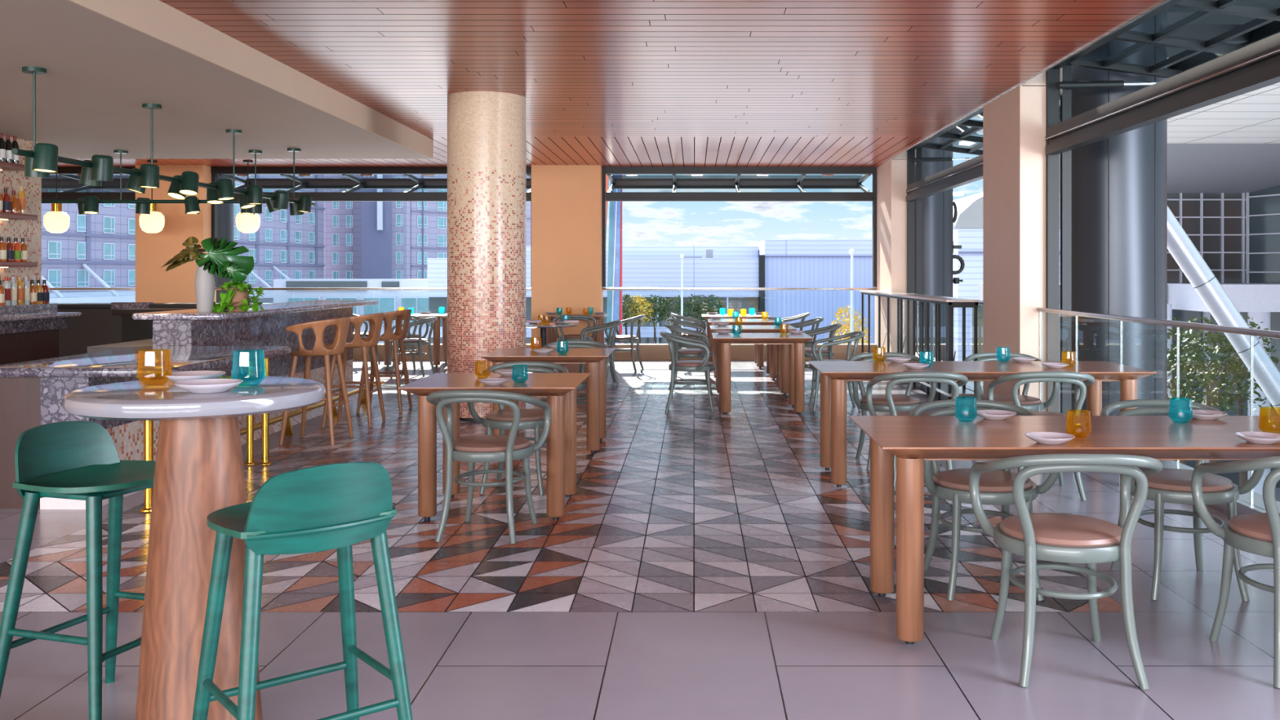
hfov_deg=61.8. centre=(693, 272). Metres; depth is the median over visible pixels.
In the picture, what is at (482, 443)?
seat cushion
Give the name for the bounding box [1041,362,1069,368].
dish
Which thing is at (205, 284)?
vase
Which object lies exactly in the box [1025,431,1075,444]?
dish
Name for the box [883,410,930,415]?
seat cushion
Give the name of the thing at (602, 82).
ceiling
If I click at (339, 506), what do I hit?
bar stool
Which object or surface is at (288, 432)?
rail
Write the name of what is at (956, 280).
sign letters
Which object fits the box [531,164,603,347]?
wall
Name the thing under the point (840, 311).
tree
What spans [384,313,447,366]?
dining table
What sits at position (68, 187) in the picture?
window
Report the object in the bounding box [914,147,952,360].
round column
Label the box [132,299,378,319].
countertop
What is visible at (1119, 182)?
round column
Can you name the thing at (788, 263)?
building
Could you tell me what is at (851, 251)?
flagpole
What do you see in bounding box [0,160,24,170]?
shelf
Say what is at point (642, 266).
building
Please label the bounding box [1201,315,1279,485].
tree
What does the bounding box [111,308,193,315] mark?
countertop
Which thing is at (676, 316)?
armchair
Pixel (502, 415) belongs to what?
seat cushion
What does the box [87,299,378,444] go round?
countertop
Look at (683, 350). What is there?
seat cushion
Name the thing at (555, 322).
dish
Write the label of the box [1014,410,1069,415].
seat cushion
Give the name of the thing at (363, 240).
hotel building
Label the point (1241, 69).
window
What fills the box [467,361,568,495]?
armchair
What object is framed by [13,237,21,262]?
bottle
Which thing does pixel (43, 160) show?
light
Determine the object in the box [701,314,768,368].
dining table
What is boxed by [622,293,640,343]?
tree
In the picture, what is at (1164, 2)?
trim
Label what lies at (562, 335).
seat cushion
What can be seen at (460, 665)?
floor
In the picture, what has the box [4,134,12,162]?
bottle
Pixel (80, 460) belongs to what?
bar stool
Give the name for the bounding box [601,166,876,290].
window
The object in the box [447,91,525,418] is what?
column
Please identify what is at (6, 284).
bottle
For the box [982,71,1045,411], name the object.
pillar
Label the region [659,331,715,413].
armchair
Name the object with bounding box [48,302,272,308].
countertop
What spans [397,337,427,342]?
seat cushion
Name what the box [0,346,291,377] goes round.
countertop
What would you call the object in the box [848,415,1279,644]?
dining table
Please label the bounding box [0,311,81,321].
countertop
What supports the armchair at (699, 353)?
on the tiles
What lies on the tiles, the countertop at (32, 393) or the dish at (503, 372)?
the countertop at (32, 393)
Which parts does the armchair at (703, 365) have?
leg, arm rail, seat frame, leg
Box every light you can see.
[11,66,315,215]
[41,150,266,214]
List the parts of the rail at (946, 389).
post, post, post, post, post, post, post, post, foot rail, rail, rail frame, post, post, post, post, post, post, post, post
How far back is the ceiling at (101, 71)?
8.98 m
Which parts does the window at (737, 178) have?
glass balustrade, frame, pane, frame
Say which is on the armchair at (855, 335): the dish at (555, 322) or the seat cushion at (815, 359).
the seat cushion at (815, 359)
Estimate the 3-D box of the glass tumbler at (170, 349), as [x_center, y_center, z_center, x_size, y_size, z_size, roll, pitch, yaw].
[-1.589,0.279,3.143,0.095,0.101,0.095,0,0,-31]
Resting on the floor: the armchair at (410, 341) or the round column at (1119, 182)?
the armchair at (410, 341)
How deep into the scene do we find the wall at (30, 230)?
11.59 m
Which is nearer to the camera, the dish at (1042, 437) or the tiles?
the dish at (1042, 437)
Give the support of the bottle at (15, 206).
on the shelf at (3, 215)
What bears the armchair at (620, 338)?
on the floor
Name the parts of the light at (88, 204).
lamp shade, lamp shade, drop rod, lamp shade, lamp shade, lamp shade, lamp shade, drop rod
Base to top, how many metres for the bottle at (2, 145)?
0.306 m
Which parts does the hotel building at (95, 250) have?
pane, pane, pane, pane, pane, pane, pane, pane, pane, pane, pane, pane, pane, pane, pane, pane, pane, pane, pane, pane, pane, pane, pane, pane, pane, pane, pane, pane, pane, pane, pane, pane, pane, pane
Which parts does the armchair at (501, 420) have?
leg, leg, seat frame, arm rail, leg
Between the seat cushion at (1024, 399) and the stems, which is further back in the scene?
the stems
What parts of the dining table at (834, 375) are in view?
leg, leg, leg, leg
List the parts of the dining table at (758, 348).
leg, leg, leg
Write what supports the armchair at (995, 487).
on the tiles
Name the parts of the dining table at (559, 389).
leg, leg, leg, leg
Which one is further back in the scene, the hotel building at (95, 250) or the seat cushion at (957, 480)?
the hotel building at (95, 250)
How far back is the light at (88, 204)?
12.58 m
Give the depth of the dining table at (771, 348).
13.77 m
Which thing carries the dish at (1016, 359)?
on the dining table at (834, 375)
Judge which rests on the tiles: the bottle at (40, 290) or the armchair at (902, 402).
the armchair at (902, 402)
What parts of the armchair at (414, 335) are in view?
leg, arm rail, leg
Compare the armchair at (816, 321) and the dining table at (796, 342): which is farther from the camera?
the armchair at (816, 321)
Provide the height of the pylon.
12.000 m
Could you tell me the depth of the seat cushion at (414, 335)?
15.20 m
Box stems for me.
[160,236,253,282]
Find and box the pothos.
[212,279,264,312]
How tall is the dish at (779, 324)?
0.028 m
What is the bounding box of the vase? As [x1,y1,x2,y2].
[194,265,215,311]
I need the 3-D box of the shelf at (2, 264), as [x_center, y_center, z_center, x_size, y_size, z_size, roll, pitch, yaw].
[-7.100,-0.081,9.150,0.300,0.058,4.300,0,0,0]
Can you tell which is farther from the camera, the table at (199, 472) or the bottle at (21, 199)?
the bottle at (21, 199)
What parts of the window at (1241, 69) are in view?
frame, strut rod, glass balustrade, handrail, rail trim, frame, frame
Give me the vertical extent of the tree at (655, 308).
6.916 m
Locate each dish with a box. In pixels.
[160,370,226,382]
[173,378,243,393]
[419,311,431,314]
[478,377,509,385]
[494,369,523,376]
[532,348,555,353]
[546,311,556,314]
[548,344,569,349]
[552,321,564,324]
[593,311,604,314]
[710,316,722,319]
[714,323,728,325]
[715,330,732,333]
[765,316,778,319]
[775,323,789,325]
[787,330,804,333]
[886,357,911,362]
[902,363,929,368]
[973,409,1016,420]
[1010,357,1036,362]
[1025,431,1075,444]
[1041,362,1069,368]
[1182,409,1227,420]
[1234,431,1279,444]
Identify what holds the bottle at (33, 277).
on the bar
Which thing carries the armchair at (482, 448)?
on the tiles
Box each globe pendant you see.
[43,172,70,233]
[138,160,164,233]
[235,160,260,233]
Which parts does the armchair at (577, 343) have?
arm rail, seat frame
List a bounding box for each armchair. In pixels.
[352,314,380,366]
[382,315,428,370]
[390,316,437,377]
[426,390,551,544]
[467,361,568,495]
[542,339,608,404]
[553,315,595,366]
[578,320,622,385]
[604,314,645,371]
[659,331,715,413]
[664,324,712,393]
[667,317,710,359]
[671,312,706,360]
[780,312,809,366]
[788,316,823,377]
[801,323,841,368]
[808,330,864,411]
[847,351,936,470]
[866,371,968,493]
[909,399,1059,600]
[964,351,1058,411]
[968,453,1163,689]
[987,371,1094,501]
[1100,399,1264,601]
[1191,456,1279,688]
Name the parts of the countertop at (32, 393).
cabinet panel, terrazzo panel, mosaic panel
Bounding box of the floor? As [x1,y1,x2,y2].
[0,360,1279,719]
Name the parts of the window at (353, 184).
glass balustrade, frame, frame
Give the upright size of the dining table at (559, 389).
0.750 m
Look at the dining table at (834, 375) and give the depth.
6.95 m
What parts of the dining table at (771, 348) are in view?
leg, leg, leg, leg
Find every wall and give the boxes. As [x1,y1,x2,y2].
[0,135,41,285]
[135,164,216,302]
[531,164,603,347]
[875,151,906,353]
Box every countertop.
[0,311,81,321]
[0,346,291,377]
[0,346,291,511]
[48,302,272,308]
[48,302,272,356]
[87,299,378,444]
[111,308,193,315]
[111,308,193,342]
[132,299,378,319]
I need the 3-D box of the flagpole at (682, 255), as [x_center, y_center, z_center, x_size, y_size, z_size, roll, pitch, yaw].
[-0.675,3.917,60.000,0.240,9.925,0.240,0,0,0]
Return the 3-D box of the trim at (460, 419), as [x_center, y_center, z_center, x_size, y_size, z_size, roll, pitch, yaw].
[-1.990,1.363,10.250,0.720,0.035,0.720,0,0,0]
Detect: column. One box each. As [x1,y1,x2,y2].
[216,174,234,302]
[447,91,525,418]
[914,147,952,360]
[1071,8,1167,415]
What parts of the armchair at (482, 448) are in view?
leg, leg, arm rail, seat frame, leg, leg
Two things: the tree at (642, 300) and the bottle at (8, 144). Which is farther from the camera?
the tree at (642, 300)
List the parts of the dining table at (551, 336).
leg, leg, leg, leg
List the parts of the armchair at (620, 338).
seat frame, arm rail, leg, leg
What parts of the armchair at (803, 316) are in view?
arm rail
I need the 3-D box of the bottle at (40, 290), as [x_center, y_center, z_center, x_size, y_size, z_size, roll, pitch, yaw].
[-6.930,0.202,11.275,0.092,0.256,0.092,0,0,28]
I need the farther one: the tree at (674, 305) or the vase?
the tree at (674, 305)
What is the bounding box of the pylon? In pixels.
[605,174,622,343]
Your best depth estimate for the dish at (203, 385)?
2.92 m
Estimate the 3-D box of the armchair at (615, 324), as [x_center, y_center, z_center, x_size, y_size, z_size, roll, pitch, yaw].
[-1.176,0.989,13.258,0.564,0.791,0.601,0,0,-10]
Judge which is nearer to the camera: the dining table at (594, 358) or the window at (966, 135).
the dining table at (594, 358)
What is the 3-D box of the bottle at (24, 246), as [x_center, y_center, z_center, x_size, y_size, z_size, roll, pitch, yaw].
[-7.060,-0.238,11.220,0.092,0.256,0.092,0,0,-32]
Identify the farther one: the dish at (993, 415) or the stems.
the stems
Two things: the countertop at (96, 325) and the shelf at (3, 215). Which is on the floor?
the countertop at (96, 325)
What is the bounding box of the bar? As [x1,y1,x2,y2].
[0,303,81,364]
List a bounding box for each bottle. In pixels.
[0,133,5,161]
[0,193,2,212]
[0,236,6,262]
[0,280,4,306]
[1,188,10,213]
[2,276,10,305]
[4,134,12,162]
[5,237,13,262]
[9,276,17,305]
[10,190,19,213]
[11,135,19,164]
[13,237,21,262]
[16,276,23,304]
[17,186,26,213]
[19,237,27,262]
[22,276,30,304]
[30,280,37,304]
[31,276,36,285]
[35,280,43,303]
[41,280,49,303]
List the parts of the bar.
door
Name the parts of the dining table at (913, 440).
leg, leg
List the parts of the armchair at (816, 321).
arm rail, seat frame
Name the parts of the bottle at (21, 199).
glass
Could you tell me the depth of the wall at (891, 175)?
15.68 m
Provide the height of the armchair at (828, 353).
0.791 m
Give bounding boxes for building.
[41,174,324,302]
[273,279,428,339]
[324,174,530,279]
[426,245,764,343]
[752,240,875,343]
[952,191,1060,360]
[972,82,1279,495]
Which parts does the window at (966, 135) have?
glass balustrade, rail trim, frame, frame, strut rod, frame, pane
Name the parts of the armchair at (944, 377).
leg, arm rail, leg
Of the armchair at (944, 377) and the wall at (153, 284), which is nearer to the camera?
the armchair at (944, 377)
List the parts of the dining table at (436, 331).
leg, leg, leg, leg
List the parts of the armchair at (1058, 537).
leg, leg, seat frame, arm rail, leg, leg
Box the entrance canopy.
[1059,0,1279,106]
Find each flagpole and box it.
[680,253,684,328]
[848,248,855,343]
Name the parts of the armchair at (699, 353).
leg, arm rail, seat frame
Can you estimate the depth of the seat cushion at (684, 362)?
10.58 m
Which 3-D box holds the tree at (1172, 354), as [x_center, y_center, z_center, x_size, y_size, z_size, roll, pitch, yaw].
[12.283,4.995,27.017,2.060,7.783,2.093,0,0,0]
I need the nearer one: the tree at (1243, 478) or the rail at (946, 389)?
the rail at (946, 389)
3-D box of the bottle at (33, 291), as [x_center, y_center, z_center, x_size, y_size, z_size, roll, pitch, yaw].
[-6.930,0.202,11.170,0.092,0.256,0.092,0,0,-45]
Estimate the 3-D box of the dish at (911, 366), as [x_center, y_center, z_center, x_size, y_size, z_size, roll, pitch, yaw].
[1.457,0.616,7.000,0.177,0.028,0.177,0,0,0]
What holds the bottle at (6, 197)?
on the shelf at (3, 215)
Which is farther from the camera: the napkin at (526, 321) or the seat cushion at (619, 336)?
the seat cushion at (619, 336)
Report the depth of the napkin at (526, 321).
12.70 m
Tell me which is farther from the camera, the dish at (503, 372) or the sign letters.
the sign letters
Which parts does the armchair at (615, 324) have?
leg, arm rail, leg, leg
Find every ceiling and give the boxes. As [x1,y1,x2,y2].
[0,0,431,159]
[57,0,1164,166]
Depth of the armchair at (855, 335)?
10.86 m
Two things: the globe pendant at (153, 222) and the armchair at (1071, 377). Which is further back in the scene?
the globe pendant at (153, 222)
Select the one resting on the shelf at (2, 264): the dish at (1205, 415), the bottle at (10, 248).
the bottle at (10, 248)
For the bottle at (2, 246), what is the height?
0.256 m
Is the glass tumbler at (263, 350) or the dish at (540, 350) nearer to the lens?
the glass tumbler at (263, 350)
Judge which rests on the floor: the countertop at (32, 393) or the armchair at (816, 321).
the armchair at (816, 321)
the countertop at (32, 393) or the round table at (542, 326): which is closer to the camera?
the countertop at (32, 393)
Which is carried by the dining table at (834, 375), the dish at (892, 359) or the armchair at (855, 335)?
the dish at (892, 359)
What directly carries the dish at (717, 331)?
on the dining table at (796, 342)
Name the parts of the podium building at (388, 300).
pane, pane, clerestory glass, pane, pane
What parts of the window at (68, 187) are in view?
frame, pane, frame, glass balustrade, frame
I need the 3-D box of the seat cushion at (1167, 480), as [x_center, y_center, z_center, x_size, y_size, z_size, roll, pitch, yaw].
[2.140,0.913,4.700,0.426,0.053,0.426,0,0,2]
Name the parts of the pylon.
teal panel, blue panel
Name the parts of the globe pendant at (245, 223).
lamp shade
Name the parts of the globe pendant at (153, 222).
lamp shade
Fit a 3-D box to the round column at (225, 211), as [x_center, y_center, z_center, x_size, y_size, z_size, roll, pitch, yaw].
[-8.430,1.880,18.400,0.910,14.000,0.910,0,0,0]
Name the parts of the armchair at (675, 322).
arm rail, seat frame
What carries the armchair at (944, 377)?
on the tiles
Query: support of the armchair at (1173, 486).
on the floor
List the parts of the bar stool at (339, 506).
leg, leg, seat, backrest, leg, leg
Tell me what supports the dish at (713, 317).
on the dining table at (771, 348)
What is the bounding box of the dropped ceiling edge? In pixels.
[66,0,433,159]
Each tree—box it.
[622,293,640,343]
[623,294,653,343]
[639,294,669,343]
[658,294,687,342]
[683,293,711,331]
[697,293,725,322]
[826,305,871,343]
[1167,316,1222,465]
[1167,316,1253,475]
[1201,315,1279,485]
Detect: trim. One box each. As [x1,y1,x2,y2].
[352,343,531,359]
[459,417,475,421]
[613,343,876,359]
[876,0,1170,167]
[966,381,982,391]
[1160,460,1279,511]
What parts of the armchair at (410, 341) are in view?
leg, seat frame, arm rail, leg, leg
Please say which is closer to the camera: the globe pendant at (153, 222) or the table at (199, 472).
the table at (199, 472)
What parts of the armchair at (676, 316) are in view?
arm rail, seat frame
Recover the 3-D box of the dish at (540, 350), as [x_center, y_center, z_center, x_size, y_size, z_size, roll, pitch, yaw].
[-1.177,0.616,8.331,0.177,0.028,0.177,0,0,0]
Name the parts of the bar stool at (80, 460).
leg, backrest, seat, leg, seat rail, leg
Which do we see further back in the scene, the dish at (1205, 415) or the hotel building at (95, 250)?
the hotel building at (95, 250)
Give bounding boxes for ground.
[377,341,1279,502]
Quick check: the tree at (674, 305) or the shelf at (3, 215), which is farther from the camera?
the tree at (674, 305)
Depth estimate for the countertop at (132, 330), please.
13.05 m
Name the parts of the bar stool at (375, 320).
leg, leg, seat, backrest, leg, leg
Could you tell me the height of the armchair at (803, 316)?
0.791 m
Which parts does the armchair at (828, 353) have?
seat frame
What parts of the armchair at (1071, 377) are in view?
arm rail, leg, leg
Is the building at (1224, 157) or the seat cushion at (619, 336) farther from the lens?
the building at (1224, 157)
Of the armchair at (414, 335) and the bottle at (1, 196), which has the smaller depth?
the bottle at (1, 196)
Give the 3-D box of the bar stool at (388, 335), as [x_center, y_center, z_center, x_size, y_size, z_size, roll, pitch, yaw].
[-3.090,0.874,10.681,0.515,1.017,0.535,0,0,-7]
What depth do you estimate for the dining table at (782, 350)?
12.04 m
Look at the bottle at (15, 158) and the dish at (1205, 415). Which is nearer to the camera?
the dish at (1205, 415)
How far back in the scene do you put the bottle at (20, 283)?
10.94 m
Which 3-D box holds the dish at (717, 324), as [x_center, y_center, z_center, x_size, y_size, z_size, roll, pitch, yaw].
[0.329,0.616,12.695,0.177,0.028,0.177,0,0,0]
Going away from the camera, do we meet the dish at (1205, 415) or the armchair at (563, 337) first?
the dish at (1205, 415)
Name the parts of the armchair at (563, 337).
arm rail, seat frame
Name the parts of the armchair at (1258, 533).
leg, arm rail, seat frame, leg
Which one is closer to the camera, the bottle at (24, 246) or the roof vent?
the bottle at (24, 246)
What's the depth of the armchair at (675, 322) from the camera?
13.88 m
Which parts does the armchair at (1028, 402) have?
seat frame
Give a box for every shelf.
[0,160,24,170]
[0,211,37,220]
[0,262,37,267]
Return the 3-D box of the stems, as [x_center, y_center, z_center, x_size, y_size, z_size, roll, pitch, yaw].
[-3.863,-0.008,8.402,0.711,0.558,0.259,0,0,0]
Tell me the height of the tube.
7.602 m
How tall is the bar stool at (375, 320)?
1.017 m
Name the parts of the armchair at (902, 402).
leg, leg, seat frame, arm rail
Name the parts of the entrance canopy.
roof panel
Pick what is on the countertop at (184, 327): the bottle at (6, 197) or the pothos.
the pothos
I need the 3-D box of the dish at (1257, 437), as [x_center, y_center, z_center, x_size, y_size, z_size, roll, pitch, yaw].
[2.103,0.616,3.953,0.177,0.028,0.177,0,0,0]
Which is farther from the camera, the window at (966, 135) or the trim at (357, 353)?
the trim at (357, 353)
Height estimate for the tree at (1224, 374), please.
7.744 m
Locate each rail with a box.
[240,380,384,435]
[859,290,979,400]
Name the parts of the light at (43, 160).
drop rod, lamp shade, lamp shade, lamp shade, lamp shade, lamp shade, lamp shade, drop rod, lamp shade, lamp shade, lamp shade, lamp shade, drop rod, lamp shade, lamp shade, lamp shade, lamp shade, drop rod, lamp shade, lamp shade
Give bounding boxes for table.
[61,376,325,719]
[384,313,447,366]
[398,373,590,519]
[480,347,616,452]
[525,322,578,368]
[538,313,609,347]
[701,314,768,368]
[707,319,784,379]
[709,324,796,395]
[711,333,813,413]
[807,360,1156,487]
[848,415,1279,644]
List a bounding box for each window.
[41,166,135,290]
[211,166,531,290]
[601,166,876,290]
[902,89,1060,399]
[1036,0,1279,515]
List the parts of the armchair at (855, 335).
leg, seat frame, leg, arm rail, leg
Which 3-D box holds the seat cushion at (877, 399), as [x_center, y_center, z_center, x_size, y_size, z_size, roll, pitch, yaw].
[1.410,0.913,7.660,0.426,0.053,0.426,0,0,0]
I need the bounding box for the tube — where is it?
[1167,205,1279,415]
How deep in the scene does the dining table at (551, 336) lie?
15.64 m
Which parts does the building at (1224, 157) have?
curtain wall glass, corner post, glass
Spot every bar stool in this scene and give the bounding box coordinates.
[0,421,155,719]
[192,462,413,719]
[279,316,353,444]
[321,312,386,427]
[355,309,412,413]
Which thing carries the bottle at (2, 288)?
on the bar
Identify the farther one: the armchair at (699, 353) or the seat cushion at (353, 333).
the seat cushion at (353, 333)
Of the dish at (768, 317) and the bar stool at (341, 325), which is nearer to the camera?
the bar stool at (341, 325)
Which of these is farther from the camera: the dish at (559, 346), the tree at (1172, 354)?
the tree at (1172, 354)
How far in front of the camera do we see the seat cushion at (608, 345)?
13.14 m
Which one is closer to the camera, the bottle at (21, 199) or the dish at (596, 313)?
the bottle at (21, 199)
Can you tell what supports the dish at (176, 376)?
on the table at (199, 472)
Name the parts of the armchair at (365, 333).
arm rail, leg, leg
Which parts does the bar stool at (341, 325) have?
leg, seat, leg, backrest, leg, leg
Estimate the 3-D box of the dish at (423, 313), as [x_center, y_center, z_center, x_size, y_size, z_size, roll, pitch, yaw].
[-4.108,0.616,16.325,0.177,0.028,0.177,0,0,0]
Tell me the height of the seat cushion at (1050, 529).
0.053 m
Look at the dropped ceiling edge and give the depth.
7.80 m
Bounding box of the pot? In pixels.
[227,287,250,311]
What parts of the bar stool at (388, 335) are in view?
leg, leg, seat, backrest, leg, leg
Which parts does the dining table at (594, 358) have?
leg, leg, leg, leg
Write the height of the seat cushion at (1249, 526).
0.053 m
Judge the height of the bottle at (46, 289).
0.256 m
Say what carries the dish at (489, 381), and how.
on the dining table at (559, 389)
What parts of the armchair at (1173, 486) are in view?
leg, leg, arm rail, seat frame, leg, leg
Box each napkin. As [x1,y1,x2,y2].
[525,320,541,323]
[563,320,579,323]
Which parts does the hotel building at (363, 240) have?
pane, pane, pane, pane, pane, pane, pane, pane, pane, pane, pane, pane, pane, pane, pane, pane, pane, pane, pane, pane, pane, pane, pane, pane, pane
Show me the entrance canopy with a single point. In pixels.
(1215, 24)
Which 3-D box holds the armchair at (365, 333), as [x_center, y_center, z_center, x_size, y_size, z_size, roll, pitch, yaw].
[-4.995,0.989,15.900,0.564,0.791,0.601,0,0,0]
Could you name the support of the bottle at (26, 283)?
on the bar
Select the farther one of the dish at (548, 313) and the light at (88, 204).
the dish at (548, 313)
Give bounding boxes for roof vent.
[683,249,712,257]
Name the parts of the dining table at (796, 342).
leg, leg, leg, leg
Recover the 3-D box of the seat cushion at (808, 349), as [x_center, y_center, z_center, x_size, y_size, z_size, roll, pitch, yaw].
[1.400,0.913,12.470,0.426,0.053,0.426,0,0,5]
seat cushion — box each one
[352,332,368,335]
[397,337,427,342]
[406,333,418,337]
[452,435,530,452]
[485,408,544,421]
[560,334,590,337]
[590,343,610,347]
[606,334,636,338]
[674,348,710,353]
[675,360,713,366]
[681,333,706,336]
[804,347,828,352]
[814,359,847,360]
[860,394,920,404]
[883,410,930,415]
[933,468,1032,492]
[980,394,1041,404]
[1000,512,1122,546]
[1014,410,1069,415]
[1133,468,1233,492]
[1227,512,1279,541]
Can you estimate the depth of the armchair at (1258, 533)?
3.73 m
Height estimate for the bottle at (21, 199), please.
0.291 m
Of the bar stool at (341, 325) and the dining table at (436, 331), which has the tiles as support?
the bar stool at (341, 325)
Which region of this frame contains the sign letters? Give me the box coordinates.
[952,191,964,284]
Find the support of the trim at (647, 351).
attached to the wall at (566, 199)
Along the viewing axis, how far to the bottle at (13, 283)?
10.83 m
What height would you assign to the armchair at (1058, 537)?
0.791 m
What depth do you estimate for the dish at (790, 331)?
11.00 m
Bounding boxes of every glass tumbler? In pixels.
[136,349,172,385]
[231,350,266,386]
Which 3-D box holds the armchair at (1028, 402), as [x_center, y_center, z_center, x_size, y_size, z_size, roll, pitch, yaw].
[2.270,0.989,7.705,0.601,0.791,0.564,0,0,0]
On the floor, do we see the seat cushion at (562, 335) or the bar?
the bar
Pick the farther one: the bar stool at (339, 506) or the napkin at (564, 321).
the napkin at (564, 321)
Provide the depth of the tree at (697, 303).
97.40 m
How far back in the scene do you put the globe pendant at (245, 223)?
15.88 m
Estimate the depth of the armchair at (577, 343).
9.34 m
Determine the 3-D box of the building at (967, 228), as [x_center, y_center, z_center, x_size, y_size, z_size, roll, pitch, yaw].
[32.900,0.505,89.925,26.200,16.750,20.150,0,0,0]
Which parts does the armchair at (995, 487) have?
leg, leg, seat frame, arm rail, leg, leg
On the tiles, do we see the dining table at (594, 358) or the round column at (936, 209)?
the dining table at (594, 358)
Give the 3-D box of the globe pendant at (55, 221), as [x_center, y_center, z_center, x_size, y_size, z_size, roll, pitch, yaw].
[-9.560,-1.135,16.000,0.344,1.090,0.344,0,0,0]
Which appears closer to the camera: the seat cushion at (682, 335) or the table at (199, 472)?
the table at (199, 472)
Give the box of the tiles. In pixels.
[0,382,1122,611]
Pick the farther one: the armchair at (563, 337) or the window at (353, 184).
the window at (353, 184)
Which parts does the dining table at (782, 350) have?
leg, leg, leg, leg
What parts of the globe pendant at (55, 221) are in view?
lamp shade, drop rod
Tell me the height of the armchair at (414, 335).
0.791 m

